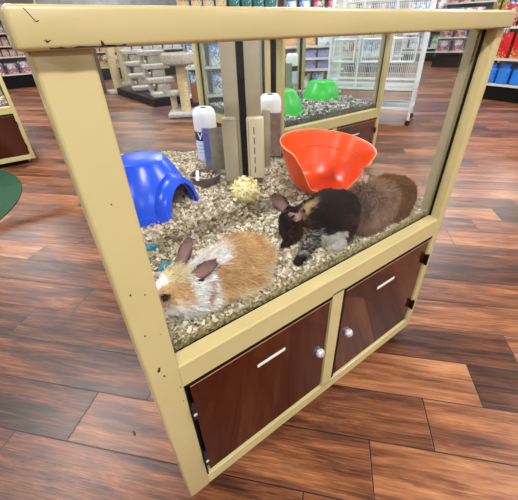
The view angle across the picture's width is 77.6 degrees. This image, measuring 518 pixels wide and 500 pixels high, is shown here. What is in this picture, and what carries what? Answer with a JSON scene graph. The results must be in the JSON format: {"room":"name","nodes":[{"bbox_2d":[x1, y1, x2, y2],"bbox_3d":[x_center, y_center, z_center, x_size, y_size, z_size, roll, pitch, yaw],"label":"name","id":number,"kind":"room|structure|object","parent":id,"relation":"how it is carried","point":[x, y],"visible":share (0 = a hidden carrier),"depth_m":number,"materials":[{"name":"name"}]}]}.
{"room":"pet store","nodes":[
{"label":"pet store","id":0,"kind":"room"},
{"bbox_2d":[0,0,283,6],"bbox_3d":[-9.378,-9.293,13.131,32.000,3.440,0.200,-24,39,-29],"label":"wall","id":1,"kind":"structure","parent":0,"point":[280,2],"depth_m":12.72,"materials":[{"name":"grey"}]},
{"bbox_2d":[0,61,517,499],"bbox_3d":[-1.538,-2.146,5.244,32.000,0.100,26.000,-24,39,-29],"label":"floor","id":2,"kind":"structure","parent":0,"point":[431,413],"depth_m":1.21,"materials":[{"name":"brown wood"}]},
{"bbox_2d":[0,169,21,219],"bbox_3d":[-3.234,-0.095,2.190,2.800,0.006,2.800,-24,39,-29],"label":"mat","id":3,"kind":"object","parent":2,"relation":"on","point":[10,185],"visible":1,"depth_m":2.71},
{"bbox_2d":[0,74,35,163],"bbox_3d":[-3.027,-1.390,3.148,1.049,1.073,0.945,-24,39,-29],"label":"display cabinet","id":4,"kind":"object","parent":2,"relation":"on","point":[15,146],"visible":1,"depth_m":3.18,"materials":[{"name":"brown laminate"}]},
{"bbox_2d":[0,93,7,105],"bbox_3d":[-3.022,-1.411,3.147,0.967,0.087,0.845,-24,39,-29],"label":"bedding","id":5,"kind":"object","parent":4,"relation":"on","point":[3,102],"visible":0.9,"depth_m":3.19,"materials":[{"name":"wood"}]},
{"bbox_2d":[0,3,35,88],"bbox_3d":[-7.232,-5.093,8.147,2.350,1.900,0.506,-27,41,-32],"label":"shelf","id":6,"kind":"object","parent":2,"relation":"on","point":[21,80],"visible":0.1,"depth_m":8.79,"materials":[{"name":"black metal"}]},
{"bbox_2d":[0,63,5,74],"bbox_3d":[-6.904,-4.775,8.512,0.276,0.263,0.189,-28,42,-33],"label":"bag","id":7,"kind":"object","parent":6,"relation":"on","point":[2,72],"visible":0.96,"depth_m":8.52,"materials":[{"name":"plastic"}]},
{"bbox_2d":[0,37,8,45],"bbox_3d":[-6.596,-5.404,8.351,0.129,0.188,0.084,-25,40,-30],"label":"products","id":8,"kind":"object","parent":6,"relation":"on","point":[4,41],"visible":1,"depth_m":8.32},
{"bbox_2d":[1,49,9,56],"bbox_3d":[-6.658,-5.164,8.450,0.147,0.162,0.096,-26,41,-32],"label":"products","id":9,"kind":"object","parent":6,"relation":"on","point":[5,53],"visible":1,"depth_m":8.42},
{"bbox_2d":[4,63,19,73],"bbox_3d":[-6.660,-4.891,8.686,0.276,0.246,0.189,-27,41,-32],"label":"bag","id":10,"kind":"object","parent":6,"relation":"on","point":[11,68],"visible":0.98,"depth_m":8.64,"materials":[{"name":"plastic"}]},
{"bbox_2d":[8,49,16,55],"bbox_3d":[-6.533,-5.225,8.537,0.147,0.159,0.096,-28,42,-33],"label":"products","id":11,"kind":"object","parent":6,"relation":"on","point":[12,52],"visible":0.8,"depth_m":8.50},
{"bbox_2d":[16,51,24,55],"bbox_3d":[-6.401,-5.294,8.628,0.147,0.163,0.096,-24,40,-29],"label":"products","id":12,"kind":"object","parent":6,"relation":"on","point":[19,53],"visible":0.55,"depth_m":8.61},
{"bbox_2d":[17,61,31,72],"bbox_3d":[-6.424,-5.019,8.843,0.276,0.269,0.189,-25,40,-30],"label":"bag","id":13,"kind":"object","parent":6,"relation":"on","point":[24,67],"visible":0.84,"depth_m":8.79,"materials":[{"name":"plastic"}]},
{"bbox_2d":[92,48,106,92],"bbox_3d":[-4.008,-4.108,7.357,0.720,0.950,0.680,-24,39,-29],"label":"house","id":14,"kind":"object","parent":2,"relation":"on","point":[93,49],"visible":0.08,"depth_m":7.29,"materials":[{"name":"carpet"}]},
{"bbox_2d":[33,0,186,79],"bbox_3d":[-4.218,-6.497,9.801,4.000,2.200,0.506,-18,37,-22],"label":"shelf","id":15,"kind":"object","parent":2,"relation":"on","point":[106,73],"visible":0.03,"depth_m":9.84,"materials":[{"name":"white metal"}]},
{"bbox_2d":[98,55,108,66],"bbox_3d":[-4.768,-5.749,9.803,0.313,0.309,0.204,-20,38,-25],"label":"products","id":16,"kind":"object","parent":15,"relation":"on","point":[103,61],"visible":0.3,"depth_m":9.73},
{"bbox_2d":[142,46,151,48],"bbox_3d":[-3.533,-6.454,10.127,0.276,0.242,0.180,-19,38,-24],"label":"products","id":17,"kind":"object","parent":15,"relation":"on","point":[143,47],"visible":0.22,"depth_m":10.10},
{"bbox_2d":[152,45,161,48],"bbox_3d":[-3.267,-6.546,10.239,0.276,0.253,0.180,-20,38,-25],"label":"products","id":18,"kind":"object","parent":15,"relation":"on","point":[153,46],"visible":0.44,"depth_m":10.22},
{"bbox_2d":[162,45,171,47],"bbox_3d":[-2.978,-6.646,10.361,0.276,0.265,0.180,-19,38,-24],"label":"products","id":19,"kind":"object","parent":15,"relation":"on","point":[163,46],"visible":0.29,"depth_m":10.34},
{"bbox_2d":[172,44,180,47],"bbox_3d":[-2.711,-6.725,10.482,0.276,0.245,0.180,-16,36,-20],"label":"products","id":20,"kind":"object","parent":15,"relation":"on","point":[174,45],"visible":0.36,"depth_m":10.46},
{"bbox_2d":[104,48,122,94],"bbox_3d":[-3.260,-4.189,7.149,0.480,1.270,0.400,-24,39,-29],"label":"post","id":21,"kind":"object","parent":2,"relation":"on","point":[110,54],"visible":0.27,"depth_m":7.19,"materials":[{"name":"beige fabric"}]},
{"bbox_2d":[115,47,136,85],"bbox_3d":[-3.550,-4.943,8.332,0.480,1.220,0.400,-24,39,-29],"label":"post","id":22,"kind":"object","parent":2,"relation":"on","point":[126,81],"visible":0.36,"depth_m":8.40,"materials":[{"name":"beige fabric"}]},
{"bbox_2d":[119,49,155,90],"bbox_3d":[-2.599,-3.883,6.925,0.483,0.709,1.071,-17,37,-21],"label":"steps","id":23,"kind":"structure","parent":2,"relation":"on","point":[142,85],"depth_m":6.88,"materials":[{"name":"grey carpet"}]},
{"bbox_2d":[117,86,180,106],"bbox_3d":[-2.254,-3.230,6.690,0.700,0.130,2.250,-24,39,-29],"label":"plinth","id":24,"kind":"object","parent":2,"relation":"on","point":[145,97],"visible":0.64,"depth_m":6.18,"materials":[{"name":"black metal"}]},
{"bbox_2d":[136,50,179,97],"bbox_3d":[-1.918,-3.349,6.093,0.483,0.709,1.071,-17,37,-21],"label":"steps","id":25,"kind":"structure","parent":2,"relation":"on","point":[157,71],"depth_m":6.06,"materials":[{"name":"grey carpet"}]},
{"bbox_2d":[160,52,198,117],"bbox_3d":[-1.177,-2.546,4.968,0.700,0.850,0.632,-5,34,-4],"label":"cat tree","id":26,"kind":"object","parent":2,"relation":"on","point":[179,60],"visible":0.84,"depth_m":4.93,"materials":[{"name":"grey carpet"}]},
{"bbox_2d":[177,0,277,105],"bbox_3d":[-0.471,-3.635,5.429,1.650,2.100,0.406,-6,34,-6],"label":"shelf","id":27,"kind":"object","parent":2,"relation":"on","point":[212,98],"visible":0.1,"depth_m":5.76,"materials":[{"name":"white metal"}]},
{"bbox_2d":[178,0,188,5],"bbox_3d":[-1.179,-3.878,5.027,0.166,0.232,0.108,-5,34,-5],"label":"products","id":28,"kind":"object","parent":27,"relation":"on","point":[180,2],"visible":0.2,"depth_m":5.00},
{"bbox_2d":[185,43,205,66],"bbox_3d":[-1.070,-3.322,5.474,0.313,0.364,0.213,-8,34,-9],"label":"bag","id":29,"kind":"object","parent":27,"relation":"on","point":[188,46],"visible":0.31,"depth_m":5.40,"materials":[{"name":"plastic"}]},
{"bbox_2d":[191,0,201,5],"bbox_3d":[-0.986,-3.901,5.046,0.166,0.237,0.108,-7,34,-7],"label":"products","id":30,"kind":"object","parent":27,"relation":"on","point":[193,2],"visible":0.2,"depth_m":5.02},
{"bbox_2d":[189,71,208,94],"bbox_3d":[-1.056,-2.961,5.717,0.313,0.374,0.213,-6,34,-5],"label":"bag","id":31,"kind":"object","parent":27,"relation":"on","point":[192,73],"visible":0.26,"depth_m":5.61,"materials":[{"name":"blue plastic"}]},
{"bbox_2d":[203,0,213,5],"bbox_3d":[-0.797,-3.920,5.068,0.166,0.233,0.108,-5,34,-4],"label":"products","id":32,"kind":"object","parent":27,"relation":"on","point":[205,2],"visible":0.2,"depth_m":5.04},
{"bbox_2d":[207,42,220,65],"bbox_3d":[-0.708,-3.357,5.516,0.313,0.353,0.213,-5,34,-4],"label":"bag","id":33,"kind":"object","parent":27,"relation":"on","point":[214,55],"visible":0.53,"depth_m":5.44,"materials":[{"name":"blue plastic"}]},
{"bbox_2d":[211,71,222,93],"bbox_3d":[-0.689,-2.998,5.758,0.313,0.367,0.213,-7,34,-7],"label":"bag","id":34,"kind":"object","parent":27,"relation":"on","point":[216,75],"visible":0.61,"depth_m":5.67,"materials":[{"name":"blue plastic"}]},
{"bbox_2d":[215,0,225,5],"bbox_3d":[-0.605,-3.947,5.085,0.166,0.247,0.108,-5,34,-4],"label":"products","id":35,"kind":"object","parent":27,"relation":"on","point":[218,2],"visible":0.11,"depth_m":5.06},
{"bbox_2d":[228,0,238,5],"bbox_3d":[-0.406,-3.964,5.109,0.166,0.237,0.108,-7,34,-8],"label":"products","id":36,"kind":"object","parent":27,"relation":"on","point":[230,2],"visible":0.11,"depth_m":5.09},
{"bbox_2d":[240,0,251,6],"bbox_3d":[-0.208,-3.983,5.131,0.166,0.231,0.108,-8,34,-8],"label":"products","id":37,"kind":"object","parent":27,"relation":"on","point":[244,3],"visible":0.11,"depth_m":5.12},
{"bbox_2d":[252,0,263,6],"bbox_3d":[-0.018,-4.006,5.150,0.166,0.236,0.108,-8,34,-9],"label":"products","id":38,"kind":"object","parent":27,"relation":"on","point":[255,3],"visible":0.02,"depth_m":5.14},
{"bbox_2d":[264,0,274,6],"bbox_3d":[0.171,-4.025,5.172,0.166,0.232,0.108,-5,34,-4],"label":"products","id":39,"kind":"object","parent":27,"relation":"on","point":[267,3],"visible":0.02,"depth_m":5.16},
{"bbox_2d":[0,4,516,495],"bbox_3d":[-0.182,-0.251,1.299,1.075,1.073,1.432,-24,39,-29],"label":"enclosure","id":40,"kind":"object","parent":2,"relation":"on","point":[216,397],"visible":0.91,"depth_m":0.66,"materials":[{"name":"brown laminate"}]},
{"bbox_2d":[121,150,426,351],"bbox_3d":[-0.097,-0.257,1.276,0.942,0.079,1.316,-19,37,-23],"label":"bedding","id":41,"kind":"object","parent":40,"relation":"in","point":[215,214],"visible":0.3,"depth_m":0.94,"materials":[{"name":"wood shavings"}]},
{"bbox_2d":[146,243,158,250],"bbox_3d":[-0.288,-0.007,0.868,0.033,0.017,0.030,-24,39,-29],"label":"scrap","id":42,"kind":"object","parent":41,"relation":"on","point":[152,247],"visible":0.99,"depth_m":0.86,"materials":[{"name":"teal"}]},
{"bbox_2d":[121,151,198,227],"bbox_3d":[-0.378,-0.221,1.065,0.314,0.172,0.314,12,36,20],"label":"igloo hideout","id":43,"kind":"object","parent":41,"relation":"on","point":[153,179],"visible":0.62,"depth_m":0.98,"materials":[{"name":"blue plastic"}]},
{"bbox_2d":[159,261,171,270],"bbox_3d":[-0.232,0.039,0.795,0.033,0.018,0.027,-13,35,-15],"label":"scrap","id":44,"kind":"object","parent":41,"relation":"on","point":[166,264],"visible":0.75,"depth_m":0.79,"materials":[{"name":"teal"}]},
{"bbox_2d":[189,168,220,186],"bbox_3d":[-0.207,-0.281,1.257,0.122,0.036,0.122,-24,39,-29],"label":"bowl","id":45,"kind":"object","parent":41,"relation":"on","point":[213,177],"visible":0.89,"depth_m":1.23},
{"bbox_2d":[196,170,198,180],"bbox_3d":[-0.233,-0.282,1.219,0.012,0.018,0.069,-6,34,-6],"label":"stick","id":46,"kind":"object","parent":45,"relation":"on","point":[197,171],"visible":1,"depth_m":1.22,"materials":[{"name":"white"}]},
{"bbox_2d":[192,106,224,170],"bbox_3d":[-0.185,-0.415,1.266,0.123,0.270,0.109,-4,34,-3],"label":"water bottle","id":47,"kind":"object","parent":41,"relation":"on","point":[209,139],"visible":0.98,"depth_m":1.21,"materials":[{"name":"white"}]},
{"bbox_2d":[155,230,277,320],"bbox_3d":[-0.090,0.036,0.690,0.330,0.163,0.137,-24,39,-29],"label":"rabbit","id":48,"kind":"object","parent":41,"relation":"on","point":[239,266],"visible":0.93,"depth_m":0.66},
{"bbox_2d":[219,40,270,186],"bbox_3d":[-0.044,-0.451,1.116,0.167,0.484,0.083,-2,34,1],"label":"column","id":49,"kind":"structure","parent":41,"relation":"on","point":[245,133],"depth_m":1.09,"materials":[{"name":"beige wood"}]},
{"bbox_2d":[221,116,240,180],"bbox_3d":[-0.099,-0.356,1.151,0.052,0.223,0.034,-2,34,1],"label":"panel","id":50,"kind":"object","parent":49,"relation":"attached to","point":[231,125],"depth_m":1.13,"materials":[{"name":"beige wood"}]},
{"bbox_2d":[246,116,264,177],"bbox_3d":[-0.011,-0.363,1.147,0.060,0.213,0.034,-2,34,1],"label":"panel","id":51,"kind":"object","parent":49,"relation":"attached to","point":[255,125],"depth_m":1.13,"materials":[{"name":"beige plastic"}]},
{"bbox_2d":[262,108,270,165],"bbox_3d":[0.027,-0.407,1.172,0.028,0.200,0.040,-2,34,1],"label":"panel","id":52,"kind":"object","parent":49,"relation":"attached to","point":[265,111],"depth_m":1.15,"materials":[{"name":"beige wood"}]},
{"bbox_2d":[230,175,260,205],"bbox_3d":[-0.045,-0.198,1.069,0.102,0.102,0.100,-11,35,-13],"label":"ball","id":53,"kind":"object","parent":41,"relation":"on","point":[245,190],"visible":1,"depth_m":1.04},
{"bbox_2d":[260,93,281,156],"bbox_3d":[0.038,-0.494,1.326,0.110,0.270,0.093,1,34,4],"label":"water bottle","id":54,"kind":"object","parent":41,"relation":"on","point":[272,101],"visible":0.63,"depth_m":1.26,"materials":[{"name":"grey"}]},
{"bbox_2d":[272,149,282,158],"bbox_3d":[0.086,-0.475,1.509,0.159,0.058,0.159,-24,39,-29],"label":"bowl","id":55,"kind":"object","parent":41,"relation":"on","point":[281,156],"visible":0.02,"depth_m":1.46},
{"bbox_2d":[271,187,362,266],"bbox_3d":[0.170,-0.081,0.849,0.256,0.150,0.169,-16,36,-19],"label":"rabbit","id":56,"kind":"object","parent":41,"relation":"on","point":[330,217],"visible":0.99,"depth_m":0.82},
{"bbox_2d":[280,129,376,193],"bbox_3d":[0.227,-0.313,1.150,0.324,0.184,0.259,-8,34,-8],"label":"igloo hideout","id":57,"kind":"object","parent":41,"relation":"on","point":[313,158],"visible":0.91,"depth_m":1.20,"materials":[{"name":"orange plastic"}]},
{"bbox_2d":[349,163,417,238],"bbox_3d":[0.342,-0.157,0.950,0.326,0.205,0.141,-24,39,-29],"label":"rabbit","id":58,"kind":"object","parent":41,"relation":"on","point":[387,199],"visible":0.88,"depth_m":0.89},
{"bbox_2d":[192,34,392,167],"bbox_3d":[0.255,-1.119,2.567,1.137,1.073,1.009,-24,39,-29],"label":"display cabinet","id":59,"kind":"object","parent":2,"relation":"on","point":[363,124],"visible":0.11,"depth_m":2.41,"materials":[{"name":"brown laminate"}]},
{"bbox_2d":[259,40,264,96],"bbox_3d":[0.039,-1.456,2.623,0.170,0.502,0.040,-2,34,0],"label":"column","id":60,"kind":"structure","parent":59,"relation":"part of","point":[261,42],"depth_m":2.59,"materials":[{"name":"beige wood"}]},
{"bbox_2d":[208,89,373,126],"bbox_3d":[0.243,-1.143,2.557,1.024,0.100,0.894,-24,39,-29],"label":"bedding","id":61,"kind":"object","parent":59,"relation":"in","point":[313,110],"visible":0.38,"depth_m":2.36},
{"bbox_2d":[285,53,297,88],"bbox_3d":[0.277,-1.535,2.803,0.117,0.305,0.107,1,34,4],"label":"water bottle","id":62,"kind":"object","parent":61,"relation":"on","point":[291,65],"visible":0.94,"depth_m":2.75,"materials":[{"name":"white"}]},
{"bbox_2d":[284,88,303,116],"bbox_3d":[0.154,-1.007,2.202,0.304,0.160,0.304,-10,35,-11],"label":"igloo hideout","id":63,"kind":"object","parent":61,"relation":"on","point":[293,106],"visible":0.48,"depth_m":2.11,"materials":[{"name":"green plastic"}]},
{"bbox_2d":[302,79,339,100],"bbox_3d":[0.514,-1.313,2.646,0.320,0.140,0.320,19,39,28],"label":"igloo hideout","id":64,"kind":"object","parent":61,"relation":"on","point":[326,89],"visible":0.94,"depth_m":2.55,"materials":[{"name":"green plastic"}]},
{"bbox_2d":[284,0,346,94],"bbox_3d":[0.898,-3.558,5.240,1.000,2.100,0.406,2,34,6],"label":"shelf","id":65,"kind":"object","parent":2,"relation":"on","point":[316,47],"visible":0.23,"depth_m":5.35,"materials":[{"name":"white metal"}]},
{"bbox_2d":[285,38,296,45],"bbox_3d":[0.540,-3.437,5.273,0.221,0.161,0.144,0,34,4],"label":"products","id":66,"kind":"object","parent":65,"relation":"on","point":[288,42],"visible":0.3,"depth_m":5.23},
{"bbox_2d":[285,0,296,6],"bbox_3d":[0.503,-3.759,5.044,0.184,0.313,0.129,1,34,5],"label":"bag","id":67,"kind":"object","parent":65,"relation":"on","point":[289,3],"visible":0.28,"depth_m":4.96,"materials":[{"name":"blue plastic"}]},
{"bbox_2d":[285,50,296,57],"bbox_3d":[0.559,-3.274,5.388,0.239,0.100,0.156,2,34,6],"label":"products","id":68,"kind":"object","parent":65,"relation":"on","point":[295,51],"visible":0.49,"depth_m":5.31},
{"bbox_2d":[299,0,310,6],"bbox_3d":[0.713,-3.749,5.026,0.184,0.303,0.129,0,34,4],"label":"bag","id":69,"kind":"object","parent":65,"relation":"on","point":[302,3],"visible":0.36,"depth_m":4.95,"materials":[{"name":"plastic"}]},
{"bbox_2d":[304,73,309,89],"bbox_3d":[0.784,-2.919,5.587,0.202,0.258,0.141,1,34,4],"label":"bag","id":70,"kind":"object","parent":65,"relation":"on","point":[307,75],"visible":0.37,"depth_m":5.52,"materials":[{"name":"plastic"}]},
{"bbox_2d":[305,60,315,68],"bbox_3d":[0.831,-3.141,5.446,0.239,0.119,0.156,3,34,7],"label":"products","id":71,"kind":"object","parent":65,"relation":"on","point":[309,64],"visible":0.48,"depth_m":5.38},
{"bbox_2d":[305,50,315,57],"bbox_3d":[0.826,-3.266,5.362,0.239,0.100,0.156,3,34,8],"label":"products","id":72,"kind":"object","parent":65,"relation":"on","point":[309,53],"visible":0.55,"depth_m":5.29},
{"bbox_2d":[306,37,315,44],"bbox_3d":[0.805,-3.426,5.250,0.221,0.152,0.144,1,34,5],"label":"products","id":73,"kind":"object","parent":65,"relation":"on","point":[309,41],"visible":0.28,"depth_m":5.20},
{"bbox_2d":[312,71,323,79],"bbox_3d":[1.013,-2.921,5.559,0.202,0.277,0.141,1,34,5],"label":"bag","id":74,"kind":"object","parent":65,"relation":"on","point":[315,75],"visible":0.44,"depth_m":5.48,"materials":[{"name":"blue plastic"}]},
{"bbox_2d":[313,0,324,7],"bbox_3d":[0.923,-3.734,5.012,0.184,0.282,0.128,2,34,5],"label":"bag","id":75,"kind":"object","parent":65,"relation":"on","point":[316,3],"visible":0.34,"depth_m":4.93,"materials":[{"name":"red plastic"}]},
{"bbox_2d":[317,37,329,44],"bbox_3d":[1.062,-3.422,5.222,0.221,0.160,0.144,1,34,4],"label":"products","id":76,"kind":"object","parent":65,"relation":"on","point":[320,40],"visible":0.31,"depth_m":5.18},
{"bbox_2d":[317,59,331,67],"bbox_3d":[1.108,-3.132,5.420,0.239,0.117,0.156,3,34,8],"label":"products","id":77,"kind":"object","parent":65,"relation":"on","point":[321,63],"visible":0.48,"depth_m":5.36},
{"bbox_2d":[318,49,332,56],"bbox_3d":[1.096,-3.260,5.335,0.239,0.105,0.156,3,34,8],"label":"products","id":78,"kind":"object","parent":65,"relation":"on","point":[321,52],"visible":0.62,"depth_m":5.28},
{"bbox_2d":[327,0,338,7],"bbox_3d":[1.141,-3.732,4.989,0.184,0.291,0.128,2,34,6],"label":"bag","id":79,"kind":"object","parent":65,"relation":"on","point":[329,2],"visible":0.2,"depth_m":4.92,"materials":[{"name":"red plastic"}]},
{"bbox_2d":[341,0,410,71],"bbox_3d":[2.895,-6.373,9.139,2.500,2.300,0.506,5,35,11],"label":"shelf","id":80,"kind":"object","parent":2,"relation":"on","point":[360,1],"visible":0.23,"depth_m":9.42,"materials":[{"name":"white metal"}]},
{"bbox_2d":[342,43,348,56],"bbox_3d":[2.485,-5.872,9.449,0.276,0.345,0.180,5,35,10],"label":"products","id":81,"kind":"object","parent":80,"relation":"on","point":[346,43],"visible":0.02,"depth_m":9.37},
{"bbox_2d":[347,4,358,7],"bbox_3d":[2.584,-6.612,8.934,0.313,0.342,0.213,4,34,8],"label":"bag","id":82,"kind":"object","parent":80,"relation":"on","point":[349,5],"visible":0.2,"depth_m":8.83,"materials":[{"name":"white plastic"}]},
{"bbox_2d":[350,41,358,56],"bbox_3d":[2.795,-5.856,9.384,0.276,0.373,0.180,4,34,9],"label":"products","id":83,"kind":"object","parent":80,"relation":"on","point":[352,48],"visible":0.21,"depth_m":9.32},
{"bbox_2d":[361,41,372,55],"bbox_3d":[3.107,-5.830,9.325,0.276,0.376,0.180,5,34,10],"label":"products","id":84,"kind":"object","parent":80,"relation":"on","point":[370,46],"visible":0.57,"depth_m":9.25},
{"bbox_2d":[372,41,380,55],"bbox_3d":[3.412,-5.794,9.274,0.276,0.356,0.180,6,35,12],"label":"products","id":85,"kind":"object","parent":80,"relation":"on","point":[379,44],"visible":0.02,"depth_m":9.21},
{"bbox_2d":[374,2,385,7],"bbox_3d":[3.284,-6.551,8.804,0.313,0.343,0.212,5,34,10],"label":"bag","id":86,"kind":"object","parent":80,"relation":"on","point":[375,4],"visible":0.23,"depth_m":8.70,"materials":[{"name":"white plastic"}]},
{"bbox_2d":[388,1,400,8],"bbox_3d":[3.654,-6.523,8.732,0.313,0.354,0.212,5,35,11],"label":"bag","id":87,"kind":"object","parent":80,"relation":"on","point":[394,6],"visible":0.2,"depth_m":8.63,"materials":[{"name":"white plastic"}]},
{"bbox_2d":[327,0,437,125],"bbox_3d":[1.502,-2.487,4.105,1.144,1.550,0.551,14,37,23],"label":"birdcage","id":88,"kind":"object","parent":2,"relation":"on","point":[342,85],"visible":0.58,"depth_m":4.07,"materials":[{"name":"white metal"}]},
{"bbox_2d":[337,84,413,91],"bbox_3d":[1.519,-2.192,4.316,1.060,0.045,0.480,14,37,23],"label":"tray","id":89,"kind":"object","parent":88,"relation":"on","point":[359,87],"depth_m":4.14,"materials":[{"name":"grey"}]},
{"bbox_2d":[371,101,409,110],"bbox_3d":[1.525,-2.007,4.440,1.080,0.010,0.500,14,37,23],"label":"shelf","id":90,"kind":"object","parent":88,"relation":"attached to","point":[392,105],"depth_m":4.30,"materials":[{"name":"grey"}]},
{"bbox_2d":[400,0,504,60],"bbox_3d":[6.248,-8.144,11.590,5.200,2.300,0.506,12,36,20],"label":"shelf","id":91,"kind":"object","parent":2,"relation":"on","point":[430,53],"visible":0.14,"depth_m":12.01,"materials":[{"name":"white metal"}]},
{"bbox_2d":[403,35,408,47],"bbox_3d":[5.431,-7.840,12.113,0.331,0.419,0.226,14,37,22],"label":"bag","id":92,"kind":"object","parent":91,"relation":"on","point":[405,46],"visible":0.23,"depth_m":12.04,"materials":[{"name":"white plastic"}]},
{"bbox_2d":[409,34,420,47],"bbox_3d":[5.783,-7.767,11.977,0.331,0.430,0.226,14,37,23],"label":"bag","id":93,"kind":"object","parent":91,"relation":"on","point":[411,40],"visible":0.48,"depth_m":11.93,"materials":[{"name":"white plastic"}]},
{"bbox_2d":[416,1,425,8],"bbox_3d":[5.733,-8.582,11.418,0.276,0.347,0.180,13,37,22],"label":"products","id":94,"kind":"object","parent":91,"relation":"on","point":[424,3],"visible":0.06,"depth_m":11.32},
{"bbox_2d":[419,34,431,47],"bbox_3d":[6.117,-7.685,11.857,0.331,0.406,0.226,11,36,19],"label":"bag","id":95,"kind":"object","parent":91,"relation":"on","point":[421,43],"visible":0.35,"depth_m":11.83,"materials":[{"name":"white plastic"}]},
{"bbox_2d":[430,34,438,47],"bbox_3d":[6.455,-7.610,11.731,0.331,0.402,0.225,13,37,21],"label":"bag","id":96,"kind":"object","parent":91,"relation":"on","point":[434,41],"visible":0.64,"depth_m":11.68,"materials":[{"name":"green plastic"}]},
{"bbox_2d":[436,0,446,8],"bbox_3d":[6.330,-8.453,11.191,0.276,0.350,0.180,11,36,19],"label":"products","id":97,"kind":"object","parent":91,"relation":"on","point":[441,3],"visible":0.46,"depth_m":11.09},
{"bbox_2d":[493,0,501,9],"bbox_3d":[7.812,-8.130,10.631,0.276,0.349,0.180,14,37,22],"label":"products","id":98,"kind":"object","parent":91,"relation":"on","point":[498,3],"visible":0.43,"depth_m":10.57},
{"bbox_2d":[500,0,511,9],"bbox_3d":[8.114,-8.061,10.518,0.276,0.342,0.180,12,36,20],"label":"products","id":99,"kind":"object","parent":91,"relation":"on","point":[505,2],"visible":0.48,"depth_m":10.49},
{"bbox_2d":[431,0,496,66],"bbox_3d":[6.064,-6.708,9.464,1.250,2.300,0.606,15,37,23],"label":"shelf","id":100,"kind":"object","parent":2,"relation":"on","point":[449,58],"visible":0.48,"depth_m":9.79,"materials":[{"name":"black metal"}]},
{"bbox_2d":[437,40,450,50],"bbox_3d":[5.655,-6.253,9.848,0.331,0.298,0.225,16,38,25],"label":"bag","id":101,"kind":"object","parent":100,"relation":"on","point":[443,45],"visible":0.92,"depth_m":9.78,"materials":[{"name":"plastic"}]},
{"bbox_2d":[440,31,452,36],"bbox_3d":[5.643,-6.564,9.639,0.331,0.329,0.225,15,38,24],"label":"bag","id":102,"kind":"object","parent":100,"relation":"on","point":[443,33],"visible":0.4,"depth_m":9.62,"materials":[{"name":"plastic"}]},
{"bbox_2d":[448,0,458,2],"bbox_3d":[5.579,-7.244,9.184,0.276,0.329,0.188,15,38,24],"label":"bag","id":103,"kind":"object","parent":100,"relation":"on","point":[449,1],"visible":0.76,"depth_m":9.20,"materials":[{"name":"plastic"}]},
{"bbox_2d":[451,38,465,50],"bbox_3d":[5.992,-6.175,9.689,0.331,0.326,0.225,13,37,22],"label":"bag","id":104,"kind":"object","parent":100,"relation":"on","point":[458,43],"visible":0.96,"depth_m":9.62,"materials":[{"name":"plastic"}]},
{"bbox_2d":[454,30,466,36],"bbox_3d":[5.965,-6.477,9.496,0.331,0.325,0.225,15,37,23],"label":"bag","id":105,"kind":"object","parent":100,"relation":"on","point":[459,33],"visible":0.53,"depth_m":9.47,"materials":[{"name":"plastic"}]},
{"bbox_2d":[482,2,517,102],"bbox_3d":[4.337,-2.933,4.658,0.456,1.500,1.750,-18,37,-22],"label":"shelf","id":106,"kind":"object","parent":2,"relation":"on","point":[493,91],"visible":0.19,"depth_m":5.25,"materials":[{"name":"black metal"}]},
{"bbox_2d":[487,62,499,82],"bbox_3d":[3.890,-2.959,5.376,0.120,0.290,0.184,-17,36,-20],"label":"products","id":107,"kind":"object","parent":106,"relation":"on","point":[494,72],"visible":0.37,"depth_m":5.31},
{"bbox_2d":[495,63,513,83],"bbox_3d":[3.991,-2.858,5.220,0.120,0.290,0.184,-18,37,-22],"label":"products","id":108,"kind":"object","parent":106,"relation":"on","point":[504,75],"visible":0.94,"depth_m":5.19},
{"bbox_2d":[495,32,517,57],"bbox_3d":[3.917,-3.264,5.138,0.162,0.339,0.248,-18,37,-22],"label":"products","id":109,"kind":"object","parent":106,"relation":"on","point":[508,38],"visible":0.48,"depth_m":5.06},
{"bbox_2d":[505,3,517,25],"bbox_3d":[3.889,-3.595,4.930,0.144,0.281,0.221,-19,37,-23],"label":"products","id":110,"kind":"object","parent":106,"relation":"on","point":[508,6],"visible":0.48,"depth_m":4.86},
{"bbox_2d":[509,33,517,58],"bbox_3d":[4.056,-3.125,4.922,0.162,0.340,0.248,-19,37,-23],"label":"products","id":111,"kind":"object","parent":106,"relation":"on","point":[514,52],"visible":1,"depth_m":4.97},
{"bbox_2d":[509,68,517,84],"bbox_3d":[4.096,-2.753,5.058,0.120,0.290,0.184,-20,38,-25],"label":"products","id":112,"kind":"object","parent":106,"relation":"on","point":[514,78],"visible":1,"depth_m":5.08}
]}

